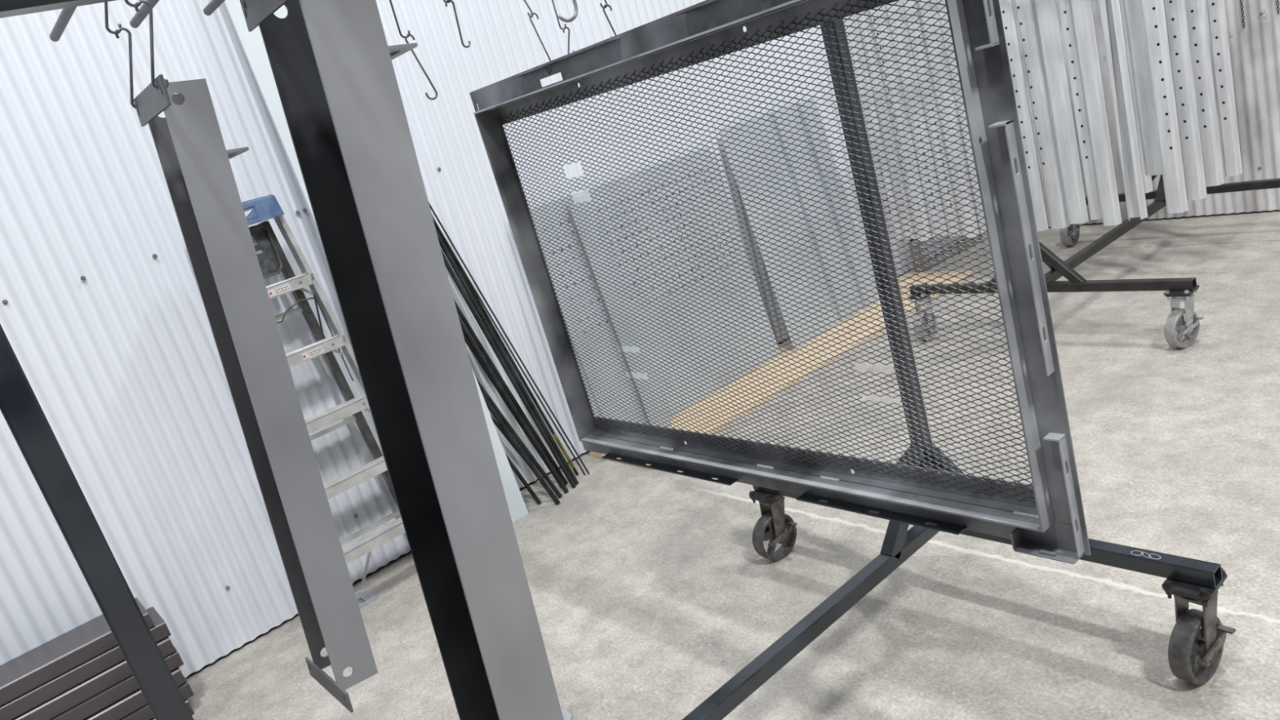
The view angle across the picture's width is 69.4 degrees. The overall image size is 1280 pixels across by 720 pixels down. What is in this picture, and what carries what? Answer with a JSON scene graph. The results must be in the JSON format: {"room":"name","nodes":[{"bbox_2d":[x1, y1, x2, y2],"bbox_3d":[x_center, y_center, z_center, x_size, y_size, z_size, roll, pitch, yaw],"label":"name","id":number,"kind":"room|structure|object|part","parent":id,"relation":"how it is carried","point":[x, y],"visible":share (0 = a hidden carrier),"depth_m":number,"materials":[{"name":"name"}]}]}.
{"room":"metal workshop","nodes":[
{"label":"metal workshop","id":0,"kind":"room"},
{"bbox_2d":[0,0,964,677],"bbox_3d":[-1.102,-0.891,4.291,8.845,3.386,0.013,-27,19,-34],"label":"wall","id":1,"kind":"structure","parent":0,"point":[122,364],"depth_m":3.78,"materials":[{"name":"white metal"}]},
{"bbox_2d":[2,299,8,304],"bbox_3d":[-2.312,-0.211,3.365,0.017,0.017,0.009,-27,19,-34],"label":"screw","id":2,"kind":"object","parent":1,"relation":"attached to","point":[4,301],"visible":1,"depth_m":3.36,"materials":[{"name":"grey metal"}]},
{"bbox_2d":[80,275,85,280],"bbox_3d":[-2.117,-0.311,3.512,0.017,0.017,0.009,-27,19,-34],"label":"screw","id":3,"kind":"object","parent":1,"relation":"attached to","point":[82,277],"visible":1,"depth_m":3.51,"materials":[{"name":"grey metal"}]},
{"bbox_2d":[185,237,965,679],"bbox_3d":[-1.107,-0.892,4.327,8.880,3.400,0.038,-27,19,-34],"label":"trim","id":4,"kind":"structure","parent":1,"relation":"attached to","point":[582,454],"depth_m":4.08,"materials":[{"name":"black plastic"}]},
{"bbox_2d":[186,211,1279,719],"bbox_3d":[1.548,1.035,1.431,10.100,0.080,8.250,-27,19,-34],"label":"floor","id":5,"kind":"structure","parent":0,"point":[642,580],"depth_m":3.31,"materials":[{"name":"concrete"}]},
{"bbox_2d":[151,699,194,719],"bbox_3d":[-2.445,1.658,3.103,1.805,0.063,0.230,-27,19,-34],"label":"tube","id":6,"kind":"object","parent":5,"relation":"on","point":[185,700],"visible":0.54,"depth_m":3.51,"materials":[{"name":"grey metal"}]},
{"bbox_2d":[120,675,194,719],"bbox_3d":[-2.455,1.593,3.097,1.832,0.063,0.230,-27,19,-34],"label":"tube","id":7,"kind":"object","parent":6,"relation":"on","point":[144,713],"visible":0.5,"depth_m":3.43,"materials":[{"name":"grey metal"}]},
{"bbox_2d":[84,667,186,719],"bbox_3d":[-2.471,1.535,3.073,1.826,0.063,0.230,-27,19,-34],"label":"tube","id":8,"kind":"object","parent":7,"relation":"on","point":[135,700],"visible":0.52,"depth_m":3.38,"materials":[{"name":"grey metal"}]},
{"bbox_2d":[50,645,183,719],"bbox_3d":[-2.488,1.471,3.070,1.846,0.063,0.230,-27,19,-34],"label":"tube","id":9,"kind":"object","parent":8,"relation":"on","point":[128,686],"visible":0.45,"depth_m":3.35,"materials":[{"name":"grey metal"}]},
{"bbox_2d":[13,636,175,719],"bbox_3d":[-2.504,1.413,3.046,1.840,0.063,0.230,-27,19,-34],"label":"tube","id":10,"kind":"object","parent":9,"relation":"on","point":[59,704],"visible":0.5,"depth_m":3.30,"materials":[{"name":"grey metal"}]},
{"bbox_2d":[0,606,171,719],"bbox_3d":[-2.521,1.351,3.036,1.850,0.063,0.230,-27,19,-34],"label":"tube","id":11,"kind":"object","parent":10,"relation":"on","point":[46,691],"visible":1,"depth_m":3.28,"materials":[{"name":"grey metal"}]},
{"bbox_2d":[0,597,154,706],"bbox_3d":[-2.550,1.299,3.006,1.814,0.063,0.230,-27,19,-34],"label":"tube","id":12,"kind":"object","parent":11,"relation":"on","point":[41,664],"visible":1,"depth_m":3.29,"materials":[{"name":"grey metal"}]},
{"bbox_2d":[241,194,405,589],"bbox_3d":[-1.375,0.209,3.867,0.652,1.760,0.294,-27,19,-34],"label":"step ladder","id":13,"kind":"object","parent":5,"relation":"on","point":[273,260],"visible":0.34,"depth_m":3.83,"materials":[{"name":"metal"}]},
{"bbox_2d":[248,223,283,279],"bbox_3d":[-1.552,-0.414,3.665,0.218,0.208,0.020,-27,19,-34],"label":"tray","id":14,"kind":"object","parent":13,"relation":"on","point":[270,260],"depth_m":3.71,"materials":[{"name":"plastic"}]},
{"bbox_2d":[275,285,289,293],"bbox_3d":[-1.429,-0.282,3.690,0.057,0.015,0.001,-27,19,-34],"label":"print","id":15,"kind":"object","parent":13,"relation":"attached to","point":[278,289],"depth_m":3.69},
{"bbox_2d":[308,347,322,355],"bbox_3d":[-1.324,-0.033,3.769,0.057,0.015,0.001,-27,19,-34],"label":"print","id":16,"kind":"object","parent":13,"relation":"attached to","point":[312,351],"depth_m":3.77},
{"bbox_3d":[-1.149,0.149,3.946,0.224,1.660,0.063,-19,16,-10],"label":"rail","id":17,"kind":"part","parent":13,"relation":"part of","materials":[{"name":"metal"}]},
{"bbox_3d":[-1.266,0.177,4.043,0.056,1.666,0.242,-10,17,23],"label":"rail","id":18,"kind":"part","parent":13,"relation":"part of","materials":[{"name":"silver metal"}]},
{"bbox_2d":[355,588,377,607],"bbox_3d":[-1.243,1.054,4.078,0.115,0.005,0.188,-27,19,-34],"label":"steel plate","id":19,"kind":"object","parent":5,"relation":"on","point":[367,596],"visible":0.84,"depth_m":4.07,"materials":[{"name":"grey metal"}]},
{"bbox_2d":[223,0,528,523],"bbox_3d":[-1.182,-0.570,4.035,0.427,3.000,0.258,-27,19,-34],"label":"panel","id":20,"kind":"object","parent":5,"relation":"on","point":[252,44],"visible":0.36,"depth_m":3.82,"materials":[{"name":"white metal"}]},
{"bbox_2d":[434,222,578,475],"bbox_3d":[-0.664,-0.062,4.553,0.304,1.499,0.022,-17,15,0],"label":"rod","id":21,"kind":"object","parent":5,"relation":"on","point":[469,286],"visible":0.96,"depth_m":4.57,"materials":[{"name":"black metal"}]},
{"bbox_2d":[435,226,578,484],"bbox_3d":[-0.684,-0.077,4.474,0.346,1.581,0.026,-12,16,16],"label":"rod","id":22,"kind":"object","parent":5,"relation":"on","point":[442,243],"visible":0.86,"depth_m":4.48,"materials":[{"name":"black metal"}]},
{"bbox_2d":[440,248,576,488],"bbox_3d":[-0.696,-0.057,4.454,0.358,1.561,0.026,-11,16,19],"label":"rod","id":23,"kind":"object","parent":5,"relation":"on","point":[447,264],"visible":0.79,"depth_m":4.47,"materials":[{"name":"black metal"}]},
{"bbox_2d":[431,215,585,475],"bbox_3d":[-0.673,-0.124,4.513,0.359,1.638,0.012,-16,15,3],"label":"rod","id":24,"kind":"object","parent":5,"relation":"on","point":[434,221],"visible":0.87,"depth_m":4.53,"materials":[{"name":"black metal"}]},
{"bbox_2d":[489,413,527,464],"bbox_3d":[-0.801,0.178,4.514,0.393,1.151,0.021,-23,17,-22],"label":"rod","id":25,"kind":"object","parent":5,"relation":"on","point":[495,421],"visible":0.14,"depth_m":4.59,"materials":[{"name":"black metal"}]},
{"bbox_2d":[428,202,589,474],"bbox_3d":[-0.655,-0.130,4.516,0.366,1.638,0.012,-15,15,6],"label":"rod","id":26,"kind":"object","parent":5,"relation":"on","point":[431,207],"visible":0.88,"depth_m":4.52,"materials":[{"name":"black metal"}]},
{"bbox_2d":[453,299,568,484],"bbox_3d":[-0.725,0.006,4.488,0.345,1.441,0.026,-16,15,1],"label":"rod","id":27,"kind":"object","parent":5,"relation":"on","point":[460,314],"visible":0.63,"depth_m":4.52,"materials":[{"name":"black metal"}]},
{"bbox_2d":[462,330,561,488],"bbox_3d":[-0.751,0.024,4.455,0.375,1.442,0.027,-16,15,2],"label":"rod","id":28,"kind":"object","parent":5,"relation":"on","point":[466,340],"visible":0.38,"depth_m":4.48,"materials":[{"name":"black metal"}]},
{"bbox_2d":[457,315,568,493],"bbox_3d":[-0.707,0.067,4.447,0.372,1.342,0.026,-11,16,18],"label":"rod","id":29,"kind":"object","parent":5,"relation":"on","point":[464,330],"visible":0.74,"depth_m":4.47,"materials":[{"name":"black metal"}]},
{"bbox_2d":[475,377,562,497],"bbox_3d":[-0.741,0.151,4.417,0.413,1.223,0.025,-13,16,13],"label":"rod","id":30,"kind":"object","parent":5,"relation":"on","point":[513,433],"visible":0.42,"depth_m":4.47,"materials":[{"name":"black metal"}]},
{"bbox_2d":[480,388,559,504],"bbox_3d":[-0.766,0.130,4.363,0.441,1.304,0.028,-11,16,19],"label":"rod","id":31,"kind":"object","parent":5,"relation":"on","point":[491,408],"visible":0.48,"depth_m":4.41,"materials":[{"name":"black metal"}]},
{"bbox_2d":[504,451,541,504],"bbox_3d":[-0.778,0.266,4.432,0.332,1.022,0.024,-13,16,14],"label":"rod","id":32,"kind":"object","parent":5,"relation":"on","point":[513,466],"visible":0.31,"depth_m":4.50,"materials":[{"name":"black metal"}]},
{"bbox_2d":[560,707,571,719],"bbox_3d":[-0.271,1.109,2.883,0.073,0.005,0.150,-27,19,-34],"label":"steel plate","id":33,"kind":"object","parent":5,"relation":"on","point":[566,715],"visible":0.1,"depth_m":2.86,"materials":[{"name":"silver metal"}]},
{"bbox_2d":[0,0,1235,719],"bbox_3d":[-0.101,0.174,1.982,2.315,2.121,1.545,-27,19,-34],"label":"rack","id":34,"kind":"object","parent":5,"relation":"on","point":[1194,652],"visible":0.86,"depth_m":2.24,"materials":[{"name":"metal"}]},
{"bbox_3d":[-0.811,0.396,1.446,0.046,1.765,0.046,-27,19,-34],"label":"post","id":35,"kind":"part","parent":34,"relation":"part of","materials":[{"name":"metal"}]},
{"bbox_2d":[104,0,121,34],"bbox_3d":[-0.736,-0.508,1.272,0.037,0.114,0.004,-27,19,-34],"label":"hook","id":36,"kind":"object","parent":34,"relation":"hanging from","point":[106,15],"visible":1,"depth_m":1.27,"materials":[{"name":"metal"}]},
{"bbox_2d":[115,26,137,109],"bbox_3d":[-0.714,-0.408,1.295,0.037,0.111,0.005,-27,19,-34],"label":"hook","id":37,"kind":"object","parent":36,"relation":"hanging from","point":[126,30],"visible":0.8,"depth_m":1.29,"materials":[{"name":"metal"}]},
{"bbox_2d":[124,0,142,7],"bbox_3d":[-0.646,-0.502,1.158,0.037,0.114,0.004,-27,19,-34],"label":"hook","id":38,"kind":"object","parent":34,"relation":"hanging from","point":[126,2],"visible":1,"depth_m":1.16,"materials":[{"name":"metal"}]},
{"bbox_2d":[134,0,168,89],"bbox_3d":[-0.624,-0.402,1.181,0.037,0.111,0.005,-27,19,-34],"label":"hook","id":39,"kind":"object","parent":38,"relation":"hanging from","point":[151,25],"visible":0.92,"depth_m":1.18,"materials":[{"name":"metal"}]},
{"bbox_2d":[133,74,377,712],"bbox_3d":[-0.537,0.059,1.353,0.177,0.912,0.178,-27,19,-34],"label":"channel","id":40,"kind":"object","parent":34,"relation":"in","point":[194,158],"visible":1,"depth_m":1.32,"materials":[{"name":"metal"}]},
{"bbox_3d":[-0.655,-0.346,1.238,0.008,0.038,0.178,-27,19,-34],"label":"plate","id":41,"kind":"part","parent":40,"relation":"part of","materials":[{"name":"metal"}]},
{"bbox_3d":[-0.480,0.498,1.422,0.007,0.032,0.178,-27,19,-34],"label":"plate","id":42,"kind":"part","parent":40,"relation":"part of","materials":[{"name":"metal"}]},
{"bbox_2d":[389,0,410,38],"bbox_3d":[-0.485,-0.703,1.788,0.022,0.164,0.035,-27,19,-34],"label":"hook","id":43,"kind":"object","parent":34,"relation":"hanging from","point":[390,1],"visible":1,"depth_m":1.79,"materials":[{"name":"metal"}]},
{"bbox_2d":[404,34,437,100],"bbox_3d":[-0.430,-0.574,1.810,0.026,0.131,0.020,-27,19,-34],"label":"hook","id":44,"kind":"object","parent":43,"relation":"hanging from","point":[406,35],"visible":0.99,"depth_m":1.81,"materials":[{"name":"metal"}]},
{"bbox_2d":[523,0,533,17],"bbox_3d":[-0.303,-0.938,2.359,0.026,0.132,0.043,-27,19,-34],"label":"hook","id":45,"kind":"object","parent":34,"relation":"hanging from","point":[526,2],"visible":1,"depth_m":2.36,"materials":[{"name":"metal"}]},
{"bbox_2d":[528,12,551,74],"bbox_3d":[-0.252,-0.814,2.375,0.033,0.158,0.016,-27,19,-34],"label":"hook","id":46,"kind":"object","parent":45,"relation":"hanging from","point":[531,13],"visible":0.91,"depth_m":2.37,"materials":[{"name":"metal"}]},
{"bbox_2d":[469,0,1090,564],"bbox_3d":[0.165,-0.207,2.213,0.076,1.168,1.653,-27,19,-34],"label":"mesh panel","id":47,"kind":"object","parent":46,"relation":"hanging from","point":[1045,518],"visible":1,"depth_m":1.97,"materials":[{"name":"metal"}]},
{"bbox_3d":[-0.322,-0.242,2.834,0.075,1.045,0.072,-27,19,-34],"label":"rail","id":48,"kind":"part","parent":47,"relation":"part of","materials":[{"name":"metal"}]},
{"bbox_3d":[0.021,-0.694,2.073,0.075,0.114,1.653,-27,19,-34],"label":"rail","id":49,"kind":"part","parent":47,"relation":"part of","materials":[{"name":"metal"}]},
{"bbox_3d":[0.309,0.278,2.353,0.075,0.114,1.653,-27,19,-34],"label":"rail","id":50,"kind":"part","parent":47,"relation":"part of","materials":[{"name":"metal"}]},
{"bbox_3d":[0.659,-0.180,1.606,0.076,1.045,0.082,-7,18,30],"label":"rail","id":51,"kind":"part","parent":47,"relation":"part of","materials":[{"name":"metal"}]},
{"bbox_2d":[551,0,566,30],"bbox_3d":[-0.223,-0.906,2.275,0.025,0.190,0.026,-27,19,-34],"label":"hook","id":52,"kind":"object","parent":34,"relation":"hanging from","point":[553,5],"visible":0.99,"depth_m":2.28,"materials":[{"name":"metal"}]},
{"bbox_2d":[562,26,574,53],"bbox_3d":[-0.177,-0.793,2.301,0.027,0.073,0.006,-27,19,-34],"label":"hook","id":53,"kind":"object","parent":52,"relation":"hanging from","point":[564,28],"visible":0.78,"depth_m":2.30,"materials":[{"name":"metal"}]},
{"bbox_2d":[557,0,577,22],"bbox_3d":[-0.182,-0.847,2.029,0.070,0.206,0.023,-27,19,-34],"label":"hook","id":54,"kind":"object","parent":34,"relation":"hanging from","point":[564,20],"visible":1,"depth_m":2.05,"materials":[{"name":"metal"}]},
{"bbox_2d":[600,0,607,8],"bbox_3d":[-0.114,-0.902,2.134,0.025,0.183,0.032,-27,19,-34],"label":"hook","id":55,"kind":"object","parent":34,"relation":"hanging from","point":[605,1],"visible":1,"depth_m":2.15,"materials":[{"name":"metal"}]},
{"bbox_2d":[602,4,616,37],"bbox_3d":[-0.068,-0.788,2.159,0.007,0.085,0.027,0,22,46],"label":"hook","id":56,"kind":"object","parent":55,"relation":"hanging from","point":[605,5],"visible":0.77,"depth_m":2.15,"materials":[{"name":"metal"}]},
{"bbox_3d":[0.518,0.633,3.352,0.124,0.040,0.036,-25,17,-27],"label":"brake lever","id":57,"kind":"part","parent":34,"relation":"part of","materials":[{"name":"metal"}]},
{"bbox_3d":[0.653,-0.356,2.556,0.046,1.765,0.046,-27,19,-34],"label":"post","id":58,"kind":"part","parent":34,"relation":"part of","materials":[{"name":"metal"}]},
{"bbox_3d":[1.395,0.694,2.236,0.124,0.040,0.036,-25,18,-29],"label":"brake lever","id":59,"kind":"part","parent":34,"relation":"part of","materials":[{"name":"metal"}]},
{"bbox_3d":[-0.548,-0.575,1.231,0.025,0.071,0.004,-27,19,-34],"label":"hook","id":60,"kind":"object","parent":34,"relation":"hanging from","visible":0},
{"bbox_2d":[242,0,246,10],"bbox_3d":[-0.532,-0.511,1.247,0.033,0.080,0.004,-27,19,-34],"label":"hook","id":61,"kind":"object","parent":60,"relation":"hanging from","point":[243,2],"visible":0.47,"depth_m":1.25,"materials":[{"name":"metal"}]},
{"bbox_2d":[240,0,564,719],"bbox_3d":[-0.289,0.118,1.348,0.246,1.312,0.225,-27,19,-34],"label":"channel","id":62,"kind":"object","parent":61,"relation":"hanging from","point":[331,60],"visible":1,"depth_m":1.28,"materials":[{"name":"metal"}]},
{"bbox_3d":[-0.470,-0.465,1.174,0.008,0.042,0.225,-27,19,-34],"label":"plate","id":63,"kind":"part","parent":62,"relation":"part of","materials":[{"name":"metal"}]},
{"bbox_3d":[-0.404,-0.780,1.870,0.026,0.111,0.004,-27,19,-34],"label":"hook","id":64,"kind":"object","parent":34,"relation":"hanging from","visible":0},
{"bbox_2d":[444,0,471,48],"bbox_3d":[-0.374,-0.691,1.897,0.029,0.100,0.006,-27,19,-34],"label":"hook","id":65,"kind":"object","parent":64,"relation":"hanging from","point":[451,1],"visible":1,"depth_m":1.90,"materials":[{"name":"metal"}]},
{"bbox_2d":[701,681,714,691],"bbox_3d":[0.207,0.993,2.806,0.032,0.004,0.032,-22,16,-18],"label":"chalk mark","id":66,"kind":"object","parent":5,"relation":"on","point":[709,682],"visible":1,"depth_m":2.80,"materials":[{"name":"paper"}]},
{"bbox_2d":[589,270,976,469],"bbox_3d":[0.993,-0.044,5.576,2.970,0.018,0.540,-27,19,-34],"label":"wooden plank","id":67,"kind":"object","parent":5,"relation":"on","point":[968,272],"visible":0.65,"depth_m":5.39,"materials":[{"name":"beige wood"}]},
{"bbox_2d":[529,192,649,456],"bbox_3d":[-0.257,-0.183,4.831,0.439,1.314,0.185,-27,19,-34],"label":"metal sheet","id":68,"kind":"object","parent":67,"relation":"on","point":[628,375],"visible":0.44,"depth_m":4.82,"materials":[{"name":"grey metal"}]},
{"bbox_2d":[566,193,672,426],"bbox_3d":[-0.105,-0.237,4.882,0.102,1.304,0.212,-27,19,-34],"label":"metal sheet","id":69,"kind":"object","parent":67,"relation":"on","point":[580,198],"visible":0.62,"depth_m":4.87,"materials":[{"name":"grey metal"}]},
{"bbox_2d":[577,146,780,417],"bbox_3d":[0.263,-0.454,5.249,0.999,1.309,0.158,-27,19,-34],"label":"metal sheet","id":70,"kind":"object","parent":67,"relation":"on","point":[707,153],"visible":0.56,"depth_m":5.25,"materials":[{"name":"grey metal"}]},
{"bbox_2d":[718,97,879,349],"bbox_3d":[1.017,-0.871,5.793,0.884,1.379,0.208,-27,19,-34],"label":"metal sheet","id":71,"kind":"object","parent":67,"relation":"on","point":[807,104],"visible":0.7,"depth_m":5.77,"materials":[{"name":"grey metal"}]},
{"bbox_2d":[909,240,927,272],"bbox_3d":[1.971,-0.729,6.549,0.060,0.235,0.060,-27,19,-34],"label":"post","id":72,"kind":"object","parent":5,"relation":"on","point":[916,242],"visible":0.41,"depth_m":6.53,"materials":[{"name":"metal"}]},
{"bbox_2d":[920,208,982,270],"bbox_3d":[2.282,-0.885,6.765,0.740,0.240,0.008,-27,19,-34],"label":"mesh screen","id":73,"kind":"object","parent":5,"relation":"on","point":[974,242],"visible":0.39,"depth_m":6.73,"materials":[{"name":"metal"}]},
{"bbox_2d":[907,0,1279,348],"bbox_3d":[2.329,-1.373,4.870,2.040,2.120,1.537,-27,19,-34],"label":"rack","id":74,"kind":"object","parent":5,"relation":"on","point":[1180,289],"depth_m":4.85,"materials":[{"name":"metal"}]},
{"bbox_2d":[843,13,903,239],"bbox_3d":[1.466,-1.621,5.949,0.036,1.750,0.112,-27,19,-34],"label":"strip","id":75,"kind":"object","parent":74,"relation":"hanging from","point":[855,24],"visible":0.54,"depth_m":5.96,"materials":[{"name":"metal"}]},
{"bbox_2d":[857,9,916,239],"bbox_3d":[1.546,-1.616,5.869,0.036,1.760,0.112,-27,19,-34],"label":"strip","id":76,"kind":"object","parent":74,"relation":"hanging from","point":[862,18],"visible":0.58,"depth_m":5.88,"materials":[{"name":"metal"}]},
{"bbox_2d":[870,4,932,240],"bbox_3d":[1.599,-1.598,5.768,0.036,1.770,0.112,-27,19,-34],"label":"strip","id":77,"kind":"object","parent":74,"relation":"hanging from","point":[877,13],"visible":0.62,"depth_m":5.78,"materials":[{"name":"metal"}]},
{"bbox_2d":[886,0,948,236],"bbox_3d":[1.675,-1.607,5.683,0.036,1.750,0.112,-27,19,-34],"label":"strip","id":78,"kind":"object","parent":74,"relation":"hanging from","point":[900,2],"visible":0.66,"depth_m":5.69,"materials":[{"name":"metal"}]},
{"bbox_3d":[1.629,-0.216,5.165,0.127,0.040,0.038,-27,19,-34],"label":"brake lever","id":79,"kind":"part","parent":74,"relation":"part of","materials":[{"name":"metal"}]},
{"bbox_2d":[903,0,962,236],"bbox_3d":[1.755,-1.602,5.602,0.036,1.760,0.112,-27,19,-34],"label":"strip","id":80,"kind":"object","parent":74,"relation":"hanging from","point":[910,3],"visible":0.6,"depth_m":5.61,"materials":[{"name":"metal"}]},
{"bbox_2d":[919,0,979,237],"bbox_3d":[1.808,-1.583,5.501,0.036,1.770,0.112,-27,19,-34],"label":"strip","id":81,"kind":"object","parent":74,"relation":"hanging from","point":[938,59],"visible":0.58,"depth_m":5.51,"materials":[{"name":"metal"}]},
{"bbox_3d":[1.884,-1.592,5.417,0.036,1.750,0.112,-27,19,-34],"label":"galvanised strip","id":82,"kind":"part","parent":74,"relation":"part of","materials":[{"name":"silver metal"}]},
{"bbox_3d":[2.051,-1.551,5.087,0.036,1.743,0.112,-27,19,-34],"label":"galvanised strip","id":83,"kind":"part","parent":74,"relation":"part of","materials":[{"name":"silver metal"}]},
{"bbox_3d":[2.153,-1.564,5.042,0.036,1.750,0.112,-27,19,-34],"label":"galvanised strip","id":84,"kind":"part","parent":74,"relation":"part of","materials":[{"name":"silver metal"}]},
{"bbox_3d":[2.213,-1.566,4.943,0.036,1.727,0.110,-27,19,-34],"label":"galvanised strip","id":85,"kind":"part","parent":74,"relation":"part of","materials":[{"name":"silver metal"}]},
{"bbox_3d":[2.889,-0.862,6.116,0.124,0.040,0.036,-27,19,-34],"label":"brake lever","id":86,"kind":"part","parent":74,"relation":"part of","materials":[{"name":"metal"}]},
{"bbox_3d":[2.294,-1.577,4.883,0.036,1.720,0.088,-27,19,-34],"label":"galvanised strip","id":87,"kind":"part","parent":74,"relation":"part of","materials":[{"name":"silver metal"}]},
{"bbox_3d":[2.324,-1.544,4.793,0.036,1.749,0.100,-27,19,-34],"label":"galvanised strip","id":88,"kind":"part","parent":74,"relation":"part of","materials":[{"name":"silver metal"}]},
{"bbox_3d":[2.405,-1.548,4.684,0.036,1.727,0.100,-27,19,-34],"label":"galvanised strip","id":89,"kind":"part","parent":74,"relation":"part of","materials":[{"name":"silver metal"}]},
{"bbox_3d":[2.588,-1.714,4.975,0.036,1.675,0.120,-27,19,-34],"label":"galvanised strip","id":90,"kind":"part","parent":74,"relation":"part of","materials":[{"name":"silver metal"}]},
{"bbox_3d":[2.488,-1.669,4.619,0.036,1.515,0.125,-27,19,-34],"label":"galvanised strip","id":91,"kind":"part","parent":74,"relation":"part of","materials":[{"name":"silver metal"}]},
{"bbox_3d":[2.525,-1.549,4.525,0.036,1.707,0.102,-27,19,-34],"label":"galvanised strip","id":92,"kind":"part","parent":74,"relation":"part of","materials":[{"name":"silver metal"}]},
{"bbox_3d":[2.687,-1.631,4.631,0.036,1.700,0.100,-27,19,-34],"label":"galvanised strip","id":93,"kind":"part","parent":74,"relation":"part of","materials":[{"name":"silver metal"}]},
{"bbox_3d":[2.449,-0.153,4.099,0.124,0.040,0.036,-22,16,-20],"label":"brake lever","id":94,"kind":"part","parent":74,"relation":"part of","materials":[{"name":"metal"}]},
{"bbox_3d":[2.868,-1.728,4.774,0.036,1.695,0.100,-27,19,-34],"label":"galvanised strip","id":95,"kind":"part","parent":74,"relation":"part of","materials":[{"name":"silver metal"}]},
{"bbox_3d":[3.005,-1.788,4.821,0.036,1.685,0.085,-27,19,-34],"label":"galvanised strip","id":96,"kind":"part","parent":74,"relation":"part of","materials":[{"name":"silver metal"}]},
{"bbox_2d":[937,0,1279,226],"bbox_3d":[4.509,-2.404,3.781,0.013,3.388,7.598,-27,19,-34],"label":"wall","id":97,"kind":"structure","parent":0,"point":[1255,49],"depth_m":5.56,"materials":[{"name":"white metal"}]},
{"bbox_2d":[1048,209,1279,227],"bbox_3d":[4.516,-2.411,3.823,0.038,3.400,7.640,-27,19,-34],"label":"trim","id":98,"kind":"structure","parent":97,"relation":"attached to","point":[1273,210],"depth_m":5.96,"materials":[{"name":"black plastic"}]},
{"bbox_2d":[1240,0,1244,28],"bbox_3d":[3.454,-2.140,5.317,0.013,0.459,0.013,-14,16,9],"label":"chain","id":99,"kind":"object","parent":97,"relation":"hanging from","point":[1242,8],"visible":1,"depth_m":5.36,"materials":[{"name":"grey metal"}]},
{"bbox_2d":[1275,0,1279,14],"bbox_3d":[3.557,-2.152,5.173,0.013,0.427,0.013,-14,16,9],"label":"chain","id":100,"kind":"object","parent":97,"relation":"hanging from","point":[1277,5],"visible":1,"depth_m":5.22,"materials":[{"name":"grey metal"}]}
]}

